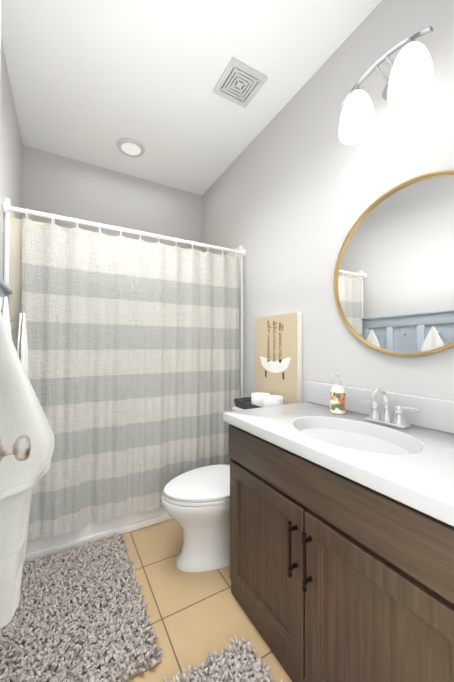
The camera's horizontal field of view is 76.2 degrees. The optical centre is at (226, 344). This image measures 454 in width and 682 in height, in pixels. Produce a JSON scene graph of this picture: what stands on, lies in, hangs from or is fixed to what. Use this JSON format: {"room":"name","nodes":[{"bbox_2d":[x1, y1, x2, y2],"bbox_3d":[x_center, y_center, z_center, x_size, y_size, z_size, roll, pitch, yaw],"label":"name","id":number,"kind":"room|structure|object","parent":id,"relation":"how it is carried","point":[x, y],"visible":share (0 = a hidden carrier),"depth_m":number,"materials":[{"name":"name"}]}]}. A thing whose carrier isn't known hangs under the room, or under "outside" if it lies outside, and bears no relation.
{"room":"bathroom","nodes":[
{"label":"bathroom","id":0,"kind":"room"},
{"bbox_2d":[0,39,21,280],"bbox_3d":[-0.946,-0.182,1.008,0.100,2.740,2.940,0,-1,-30],"label":"wall","id":1,"kind":"structure","parent":0,"point":[10,163],"depth_m":1.64,"materials":[{"name":"grey paint"}]},
{"bbox_2d":[0,278,11,306],"bbox_3d":[-0.693,0.444,0.700,0.040,1.482,1.933,0,-1,-30],"label":"trim","id":2,"kind":"structure","parent":1,"relation":"attached to","point":[5,290],"depth_m":1.40,"materials":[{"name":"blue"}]},
{"bbox_2d":[0,0,30,463],"bbox_3d":[-0.356,0.155,0.336,0.169,2.030,0.815,0,-1,-30],"label":"entry door","id":3,"kind":"structure","parent":1,"relation":"in","point":[19,449],"depth_m":0.64,"materials":[{"name":"white paint"}]},
{"bbox_2d":[3,201,245,541],"bbox_3d":[-0.522,0.160,1.897,1.516,1.829,0.090,0,-1,-30],"label":"shower curtain","id":4,"kind":"object","parent":1,"relation":"attached to","point":[134,362],"visible":0.85,"depth_m":1.79,"materials":[{"name":"beige fabric"}]},
{"bbox_2d":[22,145,201,250],"bbox_3d":[-0.944,-0.168,2.642,1.720,2.740,0.100,0,-1,-30],"label":"wall","id":5,"kind":"structure","parent":0,"point":[55,184],"depth_m":2.53,"materials":[{"name":"grey paint"}]},
{"bbox_2d":[4,197,242,397],"bbox_3d":[-0.724,-0.043,2.254,1.516,1.477,0.787,0,-1,-30],"label":"trim","id":6,"kind":"structure","parent":5,"relation":"attached to","point":[8,215],"depth_m":2.27,"materials":[{"name":"beige"}]},
{"bbox_2d":[0,519,291,681],"bbox_3d":[-0.118,1.219,1.179,1.720,0.060,3.440,0,-1,-30],"label":"floor","id":7,"kind":"structure","parent":0,"point":[195,617],"depth_m":1.30,"materials":[{"name":"tile"}]},
{"bbox_2d":[0,534,162,681],"bbox_3d":[-0.677,1.166,1.292,0.579,0.046,0.838,0,-1,-30],"label":"bath rug","id":8,"kind":"object","parent":7,"relation":"on","point":[80,615],"visible":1,"depth_m":1.20,"materials":[{"name":"grey fabric"}]},
{"bbox_2d":[24,506,172,563],"bbox_3d":[-0.721,0.948,2.242,1.514,0.500,0.794,0,-1,-30],"label":"bathtub","id":9,"kind":"object","parent":7,"relation":"on","point":[41,547],"depth_m":1.74,"materials":[{"name":"white ceramic"}]},
{"bbox_2d":[161,407,244,571],"bbox_3d":[-0.001,0.811,1.709,0.780,0.765,0.464,0,-1,-30],"label":"toilet","id":10,"kind":"object","parent":7,"relation":"on","point":[196,504],"visible":0.5,"depth_m":1.54,"materials":[{"name":"white ceramic"}]},
{"bbox_2d":[234,392,282,408],"bbox_3d":[0.226,0.373,1.846,0.162,0.110,0.469,0,-1,-30],"label":"basket","id":11,"kind":"object","parent":10,"relation":"on","point":[258,400],"visible":0.56,"depth_m":1.81,"materials":[{"name":"black fabric"}]},
{"bbox_2d":[163,635,282,681],"bbox_3d":[0.057,1.162,0.822,0.400,0.046,0.599,0,-1,-30],"label":"bath rug","id":12,"kind":"object","parent":7,"relation":"on","point":[239,661],"visible":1,"depth_m":1.03,"materials":[{"name":"grey fabric"}]},
{"bbox_2d":[223,381,453,681],"bbox_3d":[0.474,0.697,1.077,0.588,0.983,1.036,0,-1,-30],"label":"bathroom vanity","id":13,"kind":"object","parent":7,"relation":"on","point":[341,547],"visible":1,"depth_m":0.88,"materials":[{"name":"brown wood"}]},
{"bbox_2d":[330,373,345,413],"bbox_3d":[0.528,0.232,1.377,0.070,0.186,0.070,0,-1,-30],"label":"soap dispenser","id":14,"kind":"object","parent":13,"relation":"on","point":[337,398],"visible":1,"depth_m":1.35,"materials":[{"name":"white plastic"}]},
{"bbox_2d":[360,388,420,428],"bbox_3d":[0.621,0.248,1.165,0.129,0.150,0.248,0,-1,-30],"label":"faucet","id":15,"kind":"object","parent":13,"relation":"on","point":[398,421],"visible":1,"depth_m":1.17,"materials":[{"name":"silver metal"}]},
{"bbox_2d":[1,0,381,194],"bbox_3d":[-0.242,-1.599,1.421,1.720,0.100,2.940,0,-1,-30],"label":"ceiling","id":16,"kind":"structure","parent":0,"point":[92,82],"depth_m":1.63,"materials":[{"name":"white paint"}]},
{"bbox_2d":[117,138,144,157],"bbox_3d":[-0.750,-1.532,2.264,0.208,0.018,0.208,0,-1,-30],"label":"recessed light","id":17,"kind":"object","parent":16,"relation":"in","point":[131,147],"visible":1,"depth_m":2.25,"materials":[{"name":"white plastic"}]},
{"bbox_2d":[213,57,266,107],"bbox_3d":[0.074,-1.538,1.715,0.235,0.016,0.235,0,-1,-30],"label":"ceiling vent","id":18,"kind":"object","parent":16,"relation":"in","point":[239,82],"visible":1,"depth_m":1.70,"materials":[{"name":"grey plastic"}]},
{"bbox_2d":[202,0,453,401],"bbox_3d":[0.462,-0.175,1.809,0.100,2.740,2.940,0,-1,-30],"label":"wall","id":19,"kind":"structure","parent":0,"point":[297,188],"depth_m":1.55,"materials":[{"name":"grey paint"}]},
{"bbox_2d":[255,312,301,404],"bbox_3d":[0.325,0.119,1.901,0.040,0.618,0.430,0,-1,-30],"label":"canvas art","id":20,"kind":"object","parent":19,"relation":"attached to","point":[278,355],"visible":0.96,"depth_m":1.84,"materials":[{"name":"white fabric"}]},
{"bbox_2d":[339,26,433,144],"bbox_3d":[0.647,-1.045,1.188,0.197,0.232,0.375,0,-1,-30],"label":"sconce","id":21,"kind":"object","parent":19,"relation":"attached to","point":[410,83],"visible":1,"depth_m":1.14,"materials":[{"name":"white glass"}]},
{"bbox_2d":[333,170,453,355],"bbox_3d":[0.738,-0.311,1.196,0.024,0.720,0.720,0,-1,-30],"label":"round mirror","id":22,"kind":"object","parent":19,"relation":"attached to","point":[393,284],"visible":1,"depth_m":1.20,"materials":[{"name":"gold metal"}]},
{"bbox_3d":[-0.870,-0.109,1.072,0.051,0.086,0.834,0,-1,-30],"label":"hooks","id":23,"kind":"object","parent":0,"visible":0},
{"bbox_2d":[0,297,11,337],"bbox_3d":[-0.755,0.018,0.978,0.036,0.360,0.204,0,-1,-30],"label":"hanging towel","id":24,"kind":"object","parent":23,"relation":"hanging from","point":[4,310],"visible":0.15,"depth_m":0.97,"materials":[{"name":"white fabric"}]},
{"bbox_2d":[17,313,27,375],"bbox_3d":[-1.022,0.022,1.447,0.036,0.360,0.204,0,-1,-30],"label":"hanging towel","id":25,"kind":"object","parent":23,"relation":"hanging from","point":[22,348],"visible":0.77,"depth_m":1.42,"materials":[{"name":"white fabric"}]},
{"bbox_2d":[0,311,54,628],"bbox_3d":[-0.621,0.310,0.817,0.228,0.951,0.210,0,-1,-30],"label":"hanging towel","id":26,"kind":"object","parent":23,"relation":"hanging from","point":[21,412],"visible":0.96,"depth_m":0.82,"materials":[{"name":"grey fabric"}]}
]}

